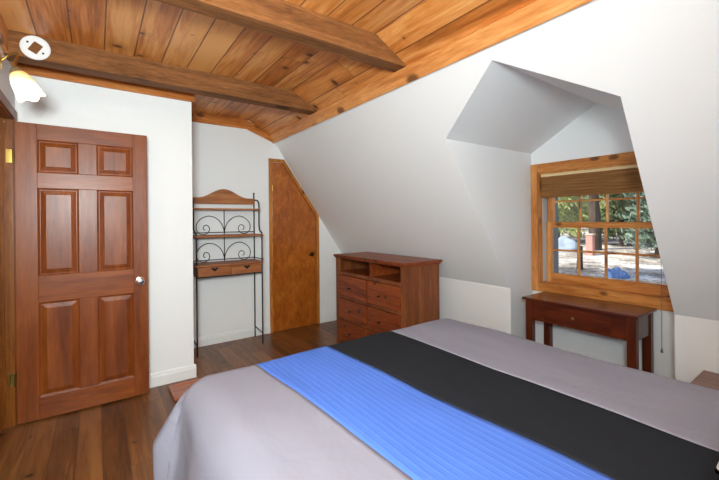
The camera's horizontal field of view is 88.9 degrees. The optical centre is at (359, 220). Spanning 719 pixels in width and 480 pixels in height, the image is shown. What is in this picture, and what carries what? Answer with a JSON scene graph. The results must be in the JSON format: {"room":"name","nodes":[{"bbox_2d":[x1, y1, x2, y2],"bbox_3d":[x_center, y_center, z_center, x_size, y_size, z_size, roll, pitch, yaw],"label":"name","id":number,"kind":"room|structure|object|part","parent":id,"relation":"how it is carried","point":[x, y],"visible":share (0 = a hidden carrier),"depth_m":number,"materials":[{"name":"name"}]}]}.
{"room":"bedroom","nodes":[
{"label":"bedroom","id":0,"kind":"room"},
{"bbox_2d":[0,47,14,108],"bbox_3d":[-1.312,0.097,0.953,0.120,2.532,3.800,-1,0,-36],"label":"wall","id":1,"kind":"structure","parent":0,"point":[5,85],"depth_m":2.30,"materials":[{"name":"white paint"}]},
{"bbox_2d":[0,89,16,429],"bbox_3d":[-2.131,0.338,2.087,0.137,2.065,0.830,-1,0,-36],"label":"trim","id":2,"kind":"structure","parent":1,"relation":"attached to","point":[7,286],"depth_m":2.42,"materials":[{"name":"brown wood"}]},
{"bbox_2d":[0,14,17,66],"bbox_3d":[-1.264,-1.099,0.984,0.032,0.139,3.780,-1,0,-36],"label":"trim","id":3,"kind":"structure","parent":1,"relation":"attached to","point":[3,29],"depth_m":2.15,"materials":[{"name":"orange wood"}]},
{"bbox_2d":[0,52,45,102],"bbox_3d":[-1.914,-0.800,2.023,0.339,0.312,0.129,-1,0,8],"label":"wall sconce","id":4,"kind":"object","parent":1,"relation":"attached to","point":[24,87],"visible":1,"depth_m":1.98,"materials":[{"name":"frosted glass"},{"name":"brass"}]},
{"bbox_3d":[-1.939,-0.887,2.046,0.188,0.126,0.049,-1,0,28],"label":"arm","id":5,"kind":"part","parent":4,"relation":"part of","materials":[{"name":"gold metal"}]},
{"bbox_3d":[-1.815,-0.729,2.006,0.149,0.168,0.127,-1,0,-36],"label":"lamp shade","id":6,"kind":"part","parent":4,"relation":"part of","materials":[{"name":"white glass"}]},
{"bbox_2d":[6,121,148,424],"bbox_3d":[-2.000,0.348,2.656,0.812,2.018,0.165,-1,0,-36],"label":"door","id":7,"kind":"structure","parent":1,"relation":"in","point":[81,218],"depth_m":2.63,"materials":[{"name":"brown wood"}]},
{"bbox_3d":[-2.117,-0.441,2.577,0.228,0.230,0.028,-1,0,-36],"label":"panel","id":8,"kind":"part","parent":7,"relation":"part of","materials":[{"name":"brown wood"}]},
{"bbox_3d":[-2.112,0.080,2.577,0.228,0.607,0.028,-1,0,-36],"label":"panel","id":9,"kind":"part","parent":7,"relation":"part of","materials":[{"name":"brown wood"}]},
{"bbox_3d":[-2.104,0.887,2.577,0.228,0.653,0.028,-1,0,-36],"label":"panel","id":10,"kind":"part","parent":7,"relation":"part of","materials":[{"name":"brown wood"}]},
{"bbox_3d":[-1.984,-0.607,2.674,0.556,0.107,0.034,-1,0,-36],"label":"rail","id":11,"kind":"part","parent":7,"relation":"part of","materials":[{"name":"brown wood"}]},
{"bbox_3d":[-1.981,-0.276,2.674,0.556,0.108,0.034,-1,0,-36],"label":"rail","id":12,"kind":"part","parent":7,"relation":"part of","materials":[{"name":"brown wood"}]},
{"bbox_3d":[-1.974,0.470,2.674,0.556,0.183,0.034,-1,0,-36],"label":"rail","id":13,"kind":"part","parent":7,"relation":"part of","materials":[{"name":"brown wood"}]},
{"bbox_3d":[-1.966,1.283,2.674,0.556,0.148,0.034,-1,0,-36],"label":"rail","id":14,"kind":"part","parent":7,"relation":"part of","materials":[{"name":"brown wood"}]},
{"bbox_3d":[-1.848,-0.443,2.770,0.230,0.230,0.028,-1,0,-36],"label":"panel","id":15,"kind":"part","parent":7,"relation":"part of","materials":[{"name":"brown wood"}]},
{"bbox_3d":[-1.843,0.077,2.770,0.230,0.607,0.028,-1,0,-36],"label":"panel","id":16,"kind":"part","parent":7,"relation":"part of","materials":[{"name":"brown wood"}]},
{"bbox_3d":[-1.835,0.884,2.770,0.230,0.653,0.028,-1,0,-36],"label":"panel","id":17,"kind":"part","parent":7,"relation":"part of","materials":[{"name":"brown wood"}]},
{"bbox_3d":[-1.685,0.469,2.819,0.066,0.066,0.065,-1,0,-36],"label":"knob","id":18,"kind":"part","parent":7,"relation":"part of","materials":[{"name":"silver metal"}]},
{"bbox_2d":[15,75,193,373],"bbox_3d":[-2.194,0.105,3.151,1.251,2.532,0.800,-1,0,-36],"label":"wall","id":19,"kind":"structure","parent":0,"point":[166,123],"depth_m":3.04,"materials":[{"name":"white paint"}]},
{"bbox_2d":[18,63,194,102],"bbox_3d":[-1.911,-1.093,2.863,1.153,0.139,0.032,-1,0,-36],"label":"trim","id":20,"kind":"structure","parent":19,"relation":"attached to","point":[32,70],"depth_m":2.81,"materials":[{"name":"orange wood"}]},
{"bbox_2d":[149,364,195,387],"bbox_3d":[-1.881,1.313,2.865,1.127,0.110,0.016,-1,0,-36],"label":"baseboard","id":21,"kind":"structure","parent":19,"relation":"attached to","point":[186,372],"depth_m":3.08,"materials":[{"name":"white paint"}]},
{"bbox_2d":[0,320,341,479],"bbox_3d":[-0.469,1.385,2.042,5.000,0.060,4.800,-1,0,-36],"label":"floor","id":22,"kind":"structure","parent":0,"point":[114,440],"depth_m":2.39,"materials":[{"name":"brown wood"}]},
{"bbox_2d":[168,378,200,400],"bbox_3d":[-1.342,1.351,2.956,0.319,0.024,0.278,-1,0,-36],"label":"wooden board","id":23,"kind":"object","parent":22,"relation":"on","point":[176,390],"visible":0.52,"depth_m":2.94,"materials":[{"name":"brown wood"}]},
{"bbox_3d":[-1.344,1.356,2.953,0.290,0.014,0.250,-1,0,-36],"label":"panel","id":24,"kind":"part","parent":23,"relation":"part of","materials":[{"name":"brown wood"}]},
{"bbox_2d":[192,189,263,356],"bbox_3d":[-1.428,0.509,3.971,0.718,1.710,0.311,-1,0,-36],"label":"rack","id":25,"kind":"object","parent":22,"relation":"on","point":[205,269],"visible":0.95,"depth_m":3.98,"materials":[{"name":"black metal"}]},
{"bbox_3d":[-1.705,0.565,3.767,0.015,1.602,0.295,-1,0,-36],"label":"post","id":26,"kind":"part","parent":25,"relation":"part of","materials":[{"name":"black metal"}]},
{"bbox_3d":[-1.489,0.524,3.761,0.317,0.088,0.021,-1,0,-36],"label":"drawer","id":27,"kind":"part","parent":25,"relation":"part of","materials":[{"name":"brown wood"}]},
{"bbox_2d":[192,208,259,210],"bbox_3d":[-1.471,-0.120,4.023,0.718,0.018,0.184,-1,0,-36],"label":"shelf","id":28,"kind":"object","parent":25,"relation":"attached to","point":[238,209],"depth_m":3.96,"materials":[{"name":"brown wood"}]},
{"bbox_2d":[193,259,262,267],"bbox_3d":[-1.435,0.462,3.966,0.700,0.018,0.311,-1,0,-36],"label":"shelf","id":29,"kind":"object","parent":25,"relation":"attached to","point":[245,262],"depth_m":3.92,"materials":[{"name":"brown wood"}]},
{"bbox_2d":[193,233,262,237],"bbox_3d":[-1.438,0.165,3.966,0.700,0.018,0.311,-1,0,-36],"label":"shelf","id":30,"kind":"object","parent":25,"relation":"attached to","point":[224,235],"depth_m":3.87,"materials":[{"name":"brown wood"}]},
{"bbox_3d":[-1.218,0.522,3.955,0.317,0.088,0.021,-1,0,-36],"label":"drawer","id":31,"kind":"part","parent":25,"relation":"part of","materials":[{"name":"brown wood"}]},
{"bbox_3d":[-1.229,0.528,4.290,0.015,1.668,0.015,-1,0,-36],"label":"post","id":32,"kind":"part","parent":25,"relation":"part of","materials":[{"name":"black metal"}]},
{"bbox_3d":[-1.146,0.560,4.168,0.028,1.602,0.296,-1,0,-32],"label":"post","id":33,"kind":"part","parent":25,"relation":"part of","materials":[{"name":"black metal"}]},
{"bbox_2d":[333,252,441,342],"bbox_3d":[0.240,0.860,3.745,0.499,0.976,1.162,-1,0,-36],"label":"dresser","id":34,"kind":"object","parent":22,"relation":"on","point":[376,292],"visible":0.79,"depth_m":3.48,"materials":[{"name":"brown wood"}]},
{"bbox_3d":[-0.079,0.878,4.193,0.426,0.946,0.022,-1,0,-36],"label":"panel","id":35,"kind":"part","parent":34,"relation":"part of","materials":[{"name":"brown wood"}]},
{"bbox_3d":[-0.068,1.179,3.823,0.030,0.202,0.497,-1,0,-36],"label":"drawer","id":36,"kind":"part","parent":34,"relation":"part of","materials":[{"name":"brown wood"}]},
{"bbox_3d":[-0.071,0.946,3.823,0.030,0.200,0.497,-1,0,-36],"label":"drawer","id":37,"kind":"part","parent":34,"relation":"part of","materials":[{"name":"brown wood"}]},
{"bbox_3d":[-0.073,0.701,3.823,0.030,0.214,0.497,-1,0,-36],"label":"drawer","id":38,"kind":"part","parent":34,"relation":"part of","materials":[{"name":"brown wood"}]},
{"bbox_3d":[0.080,0.881,3.627,0.021,0.936,1.083,-1,0,-36],"label":"frame","id":39,"kind":"part","parent":34,"relation":"part of","materials":[{"name":"brown wood"}]},
{"bbox_2d":[341,268,400,281],"bbox_3d":[0.244,0.562,3.747,0.390,0.016,1.083,-1,0,-36],"label":"cubby shelf","id":40,"kind":"object","parent":34,"relation":"attached to","point":[363,273],"depth_m":3.72,"materials":[{"name":"brown wood"}]},
{"bbox_3d":[0.231,1.176,3.406,0.030,0.202,0.462,-1,0,-36],"label":"drawer","id":41,"kind":"part","parent":34,"relation":"part of","materials":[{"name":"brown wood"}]},
{"bbox_3d":[0.411,0.848,3.864,0.010,0.896,1.084,-1,0,-36],"label":"panel","id":42,"kind":"part","parent":34,"relation":"part of","materials":[{"name":"brown wood"}]},
{"bbox_3d":[0.228,0.943,3.406,0.030,0.200,0.462,-1,0,-36],"label":"drawer","id":43,"kind":"part","parent":34,"relation":"part of","materials":[{"name":"brown wood"}]},
{"bbox_3d":[0.226,0.698,3.406,0.030,0.214,0.462,-1,0,-36],"label":"drawer","id":44,"kind":"part","parent":34,"relation":"part of","materials":[{"name":"brown wood"}]},
{"bbox_3d":[0.566,0.872,3.295,0.426,0.946,0.022,-1,0,-36],"label":"panel","id":45,"kind":"part","parent":34,"relation":"part of","materials":[{"name":"brown wood"}]},
{"bbox_2d":[522,291,656,373],"bbox_3d":[1.682,0.972,2.737,0.362,0.724,0.778,-1,0,-36],"label":"console table","id":46,"kind":"object","parent":22,"relation":"on","point":[631,323],"visible":0.77,"depth_m":2.56,"materials":[{"name":"brown wood"}]},
{"bbox_3d":[1.373,0.985,2.939,0.052,0.704,0.052,-1,0,-36],"label":"leg","id":47,"kind":"part","parent":46,"relation":"part of","materials":[{"name":"brown wood"}]},
{"bbox_3d":[1.596,0.983,3.100,0.052,0.704,0.052,-1,0,-36],"label":"leg","id":48,"kind":"part","parent":46,"relation":"part of","materials":[{"name":"brown wood"}]},
{"bbox_3d":[1.558,0.705,2.649,0.004,0.128,0.457,-1,0,-36],"label":"drawer","id":49,"kind":"part","parent":46,"relation":"part of","materials":[{"name":"brown wood"}]},
{"bbox_3d":[1.776,0.981,2.379,0.052,0.704,0.052,-1,0,-36],"label":"leg","id":50,"kind":"part","parent":46,"relation":"part of","materials":[{"name":"brown wood"}]},
{"bbox_3d":[1.999,0.979,2.539,0.052,0.704,0.052,-1,0,-36],"label":"leg","id":51,"kind":"part","parent":46,"relation":"part of","materials":[{"name":"brown wood"}]},
{"bbox_2d":[690,370,718,389],"bbox_3d":[1.919,1.091,1.775,0.419,0.482,0.456,-1,0,-36],"label":"nightstand","id":52,"kind":"object","parent":22,"relation":"on","point":[708,379],"visible":0.16,"depth_m":1.95,"materials":[{"name":"brown wood"}]},
{"bbox_3d":[0.552,1.072,1.380,1.770,0.545,1.990,-1,0,-36],"label":"bed","id":53,"kind":"object","parent":22,"relation":"on","visible":0},
{"bbox_2d":[153,318,718,479],"bbox_3d":[0.507,1.022,1.524,2.170,0.580,2.297,-1,0,-36],"label":"comforter","id":54,"kind":"object","parent":53,"relation":"on","point":[441,399],"visible":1,"depth_m":1.41,"materials":[{"name":"grey fabric"}]},
{"bbox_3d":[-0.138,1.030,1.061,0.581,0.576,2.296,-1,0,-36],"label":"panel","id":55,"kind":"part","parent":54,"relation":"part of","materials":[{"name":"grey fabric"}]},
{"bbox_3d":[0.235,0.911,1.308,0.439,0.348,2.285,-1,0,-38],"label":"blue panel","id":56,"kind":"part","parent":54,"relation":"part of","materials":[{"name":"fabric"}]},
{"bbox_3d":[0.570,0.911,1.546,0.492,0.359,2.258,-1,0,-36],"label":"black panel","id":57,"kind":"part","parent":54,"relation":"part of","materials":[{"name":"black fabric"}]},
{"bbox_3d":[1.084,1.008,1.915,0.776,0.558,2.258,-1,0,-36],"label":"panel","id":58,"kind":"part","parent":54,"relation":"part of","materials":[{"name":"purple fabric"}]},
{"bbox_2d":[714,462,718,474],"bbox_3d":[1.232,0.616,0.980,0.720,0.170,0.310,-1,0,-36],"label":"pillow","id":59,"kind":"object","parent":54,"relation":"on","point":[716,471],"visible":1,"depth_m":0.91,"materials":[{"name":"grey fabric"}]},
{"bbox_2d":[192,121,341,337],"bbox_3d":[-1.104,0.090,4.476,2.265,2.542,0.080,-1,0,-36],"label":"wall","id":60,"kind":"structure","parent":0,"point":[235,160],"depth_m":4.20,"materials":[{"name":"white paint"}]},
{"bbox_2d":[194,325,269,347],"bbox_3d":[-1.491,1.314,4.130,1.014,0.100,0.016,-1,0,-36],"label":"baseboard","id":61,"kind":"structure","parent":60,"relation":"attached to","point":[244,333],"depth_m":4.14,"materials":[{"name":"white paint"}]},
{"bbox_2d":[192,112,272,141],"bbox_3d":[-1.486,-1.050,4.148,1.099,0.228,0.024,-1,0,-36],"label":"trim","id":62,"kind":"structure","parent":60,"relation":"attached to","point":[197,117],"depth_m":4.14,"materials":[{"name":"orange wood"}]},
{"bbox_2d":[268,158,319,332],"bbox_3d":[-0.810,0.304,4.622,0.677,2.108,0.025,-1,0,-36],"label":"trim","id":63,"kind":"structure","parent":60,"relation":"attached to","point":[270,160],"depth_m":4.47,"materials":[{"name":"brown wood"}]},
{"bbox_2d":[272,162,316,331],"bbox_3d":[-0.804,0.324,4.603,0.601,2.061,0.058,-1,0,-36],"label":"door","id":64,"kind":"structure","parent":60,"relation":"in","point":[294,221],"depth_m":4.59,"materials":[{"name":"brown wood"}]},
{"bbox_2d":[320,313,336,322],"bbox_3d":[-0.343,1.303,4.955,0.448,0.100,0.016,-1,0,-36],"label":"baseboard","id":65,"kind":"structure","parent":60,"relation":"attached to","point":[332,316],"depth_m":4.89,"materials":[{"name":"white paint"}]},
{"bbox_2d":[0,0,534,134],"bbox_3d":[-0.629,-1.103,1.944,2.203,0.146,4.600,-1,0,-36],"label":"ceiling","id":66,"kind":"structure","parent":0,"point":[153,30],"depth_m":2.29,"materials":[{"name":"brown wood"}]},
{"bbox_2d":[3,30,316,114],"bbox_3d":[-1.308,-1.096,2.908,2.184,0.151,0.133,-1,0,-36],"label":"beam","id":67,"kind":"structure","parent":66,"relation":"attached to","point":[65,56],"depth_m":2.69,"materials":[{"name":"brown wood"}]},
{"bbox_2d":[19,35,50,59],"bbox_3d":[-2.034,-1.083,2.300,0.148,0.148,0.009,-1,0,-36],"label":"bracket","id":68,"kind":"object","parent":67,"relation":"attached to","point":[26,42],"visible":1,"depth_m":2.30,"materials":[{"name":"white plastic"}]},
{"bbox_2d":[155,0,405,71],"bbox_3d":[-0.586,-1.103,1.902,2.184,0.151,0.118,-1,0,-36],"label":"beam","id":69,"kind":"structure","parent":66,"relation":"attached to","point":[282,19],"depth_m":2.04,"materials":[{"name":"brown wood"}]},
{"bbox_2d":[446,139,532,338],"bbox_3d":[1.113,0.375,3.003,1.234,1.929,0.050,-1,0,-36],"label":"wall","id":70,"kind":"structure","parent":0,"point":[497,181],"depth_m":3.07,"materials":[{"name":"white paint"}]},
{"bbox_2d":[275,0,718,320],"bbox_3d":[0.713,-0.234,2.902,1.102,1.625,4.600,-1,0,-36],"label":"wall","id":71,"kind":"structure","parent":0,"point":[381,174],"depth_m":2.02,"materials":[{"name":"white paint"}]},
{"bbox_2d":[269,0,591,142],"bbox_3d":[0.271,-1.001,2.590,0.079,0.108,4.600,-1,0,-36],"label":"trim","id":72,"kind":"structure","parent":71,"relation":"attached to","point":[536,12],"depth_m":2.19,"materials":[{"name":"orange wood"}]},
{"bbox_2d":[446,60,623,153],"bbox_3d":[1.343,-0.751,2.482,1.450,0.318,1.077,-1,0,-36],"label":"ceiling","id":73,"kind":"structure","parent":0,"point":[513,108],"depth_m":2.58,"materials":[{"name":"white paint"}]},
{"bbox_2d":[439,277,718,382],"bbox_3d":[1.197,0.956,3.242,0.060,0.765,4.600,-1,0,-36],"label":"wall","id":74,"kind":"structure","parent":0,"point":[483,305],"depth_m":3.22,"materials":[{"name":"white paint"}]},
{"bbox_2d":[531,103,674,378],"bbox_3d":[1.901,0.208,2.876,0.100,2.247,1.077,-1,0,-36],"label":"wall","id":75,"kind":"structure","parent":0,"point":[601,130],"depth_m":2.85,"materials":[{"name":"white paint"}]},
{"bbox_2d":[541,164,662,352],"bbox_3d":[1.873,0.254,2.845,0.083,1.314,0.933,-1,0,-36],"label":"bamboo blind","id":76,"kind":"object","parent":75,"relation":"attached to","point":[619,179],"visible":0.62,"depth_m":2.87,"materials":[{"name":"brown wood"}]},
{"bbox_3d":[2.076,0.246,2.522,0.005,1.267,0.029,-1,0,45],"label":"pull cord","id":77,"kind":"part","parent":76,"relation":"part of","materials":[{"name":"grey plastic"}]},
{"bbox_2d":[531,151,673,311],"bbox_3d":[1.947,0.061,2.909,0.264,1.116,1.071,-1,0,-36],"label":"window","id":78,"kind":"structure","parent":75,"relation":"attached to","point":[546,276],"depth_m":3.00,"materials":[{"name":"brown wood"}]},
{"bbox_3d":[1.852,0.062,2.841,0.022,1.116,1.071,-1,0,-36],"label":"casing","id":79,"kind":"part","parent":78,"relation":"part of","materials":[{"name":"brown wood"}]},
{"bbox_3d":[1.940,0.277,2.884,0.032,0.524,0.927,-1,0,-36],"label":"sash","id":80,"kind":"part","parent":78,"relation":"part of","materials":[{"name":"brown wood"}]},
{"bbox_3d":[1.965,-0.173,2.905,0.032,0.464,0.927,-1,0,-36],"label":"sash","id":81,"kind":"part","parent":78,"relation":"part of","materials":[{"name":"brown wood"}]},
{"bbox_3d":[2.021,0.076,2.952,0.094,1.048,1.029,-1,0,-36],"label":"frame","id":82,"kind":"part","parent":78,"relation":"part of","materials":[{"name":"brown wood"}]},
{"bbox_3d":[1.852,-0.456,2.834,0.022,0.080,0.969,-1,0,-36],"label":"head casing","id":83,"kind":"part","parent":78,"relation":"part of","materials":[{"name":"brown wood"}]},
{"bbox_3d":[1.938,0.038,2.884,0.031,0.046,0.829,-1,0,-36],"label":"rail","id":84,"kind":"part","parent":78,"relation":"part of","materials":[{"name":"brown wood"}]},
{"bbox_3d":[1.942,0.498,2.884,0.031,0.082,0.829,-1,0,-36],"label":"rail","id":85,"kind":"part","parent":78,"relation":"part of","materials":[{"name":"brown wood"}]},
{"bbox_2d":[628,93,685,381],"bbox_3d":[1.770,0.368,2.088,1.234,1.929,0.050,-1,0,-36],"label":"wall","id":86,"kind":"structure","parent":0,"point":[680,334],"depth_m":2.19,"materials":[{"name":"white paint"}]},
{"label":"outside","id":87,"kind":"structure","parent":0,"visible":0},
{"bbox_2d":[559,220,666,284],"bbox_3d":[24.736,1.327,47.178,88.000,2.549,107.800,-1,0,-36],"label":"ground","id":88,"kind":"structure","parent":87,"point":[650,268],"depth_m":19.16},
{"bbox_2d":[558,236,576,251],"bbox_3d":[13.909,1.604,24.864,1.731,1.047,2.084,-1,0,-36],"label":"boulder","id":89,"kind":"object","parent":88,"relation":"on","point":[564,242],"visible":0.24,"depth_m":24.29,"materials":[{"name":"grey stone"}]},
{"bbox_2d":[558,196,588,241],"bbox_3d":[17.001,-1.887,30.545,5.163,8.126,4.576,-1,0,-36],"label":"tree","id":90,"kind":"object","parent":88,"relation":"on","point":[563,207],"visible":0.2,"depth_m":30.04,"materials":[{"name":"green plant"}]},
{"bbox_2d":[576,246,582,268],"bbox_3d":[10.607,1.871,17.657,0.290,1.280,0.290,-1,0,-36],"label":"wooden post","id":91,"kind":"object","parent":88,"relation":"on","point":[581,247],"visible":0.37,"depth_m":17.54,"materials":[{"name":"grey wood"}]},
{"bbox_2d":[559,195,604,236],"bbox_3d":[21.042,-2.446,35.769,5.890,8.959,5.910,-1,0,37],"label":"tree","id":92,"kind":"object","parent":88,"relation":"on","point":[583,198],"visible":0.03,"depth_m":35.40,"materials":[{"name":"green plant"}]},
{"bbox_2d":[585,234,595,255],"bbox_3d":[14.041,1.520,22.299,0.420,1.400,0.460,-1,0,-36],"label":"pillar","id":93,"kind":"structure","parent":88,"relation":"on","point":[590,238],"depth_m":22.18,"materials":[{"name":"pink brick"}]},
{"bbox_2d":[588,195,601,250],"bbox_3d":[15.427,-3.735,24.413,3.993,12.034,3.941,-1,0,9],"label":"tree","id":94,"kind":"object","parent":88,"relation":"on","point":[593,206],"visible":0.02,"depth_m":24.15,"materials":[{"name":"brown plant"}]},
{"bbox_2d":[584,195,611,230],"bbox_3d":[29.374,-3.017,44.728,5.475,9.535,4.971,-1,0,16],"label":"tree","id":95,"kind":"object","parent":88,"relation":"on","point":[600,196],"visible":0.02,"depth_m":43.75,"materials":[{"name":"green plant"}]},
{"bbox_2d":[604,267,629,278],"bbox_3d":[10.705,2.188,15.295,0.776,0.530,1.024,-1,0,-36],"label":"heap","id":96,"kind":"object","parent":88,"relation":"on","point":[616,272],"visible":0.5,"depth_m":15.09,"materials":[{"name":"blue"}]},
{"bbox_2d":[600,193,648,245],"bbox_3d":[18.973,-1.876,26.234,4.142,8.067,4.549,-1,0,-36],"label":"tree","id":97,"kind":"object","parent":88,"relation":"on","point":[620,205],"visible":0.19,"depth_m":26.04,"materials":[{"name":"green plant"}]},
{"bbox_2d":[610,192,659,257],"bbox_3d":[16.685,-1.622,20.462,3.984,8.007,4.198,-1,0,-36],"label":"tree","id":98,"kind":"object","parent":88,"relation":"on","point":[644,234],"visible":0.16,"depth_m":20.47,"materials":[{"name":"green plant"}]},
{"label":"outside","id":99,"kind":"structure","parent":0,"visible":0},
{"bbox_2d":[560,236,652,245],"bbox_3d":[14.985,1.732,39.199,8.834,0.676,107.875,-1,0,-29],"label":"road","id":100,"kind":"structure","parent":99,"point":[573,238],"depth_m":30.66,"materials":[{"name":"grey asphalt"}]}
]}

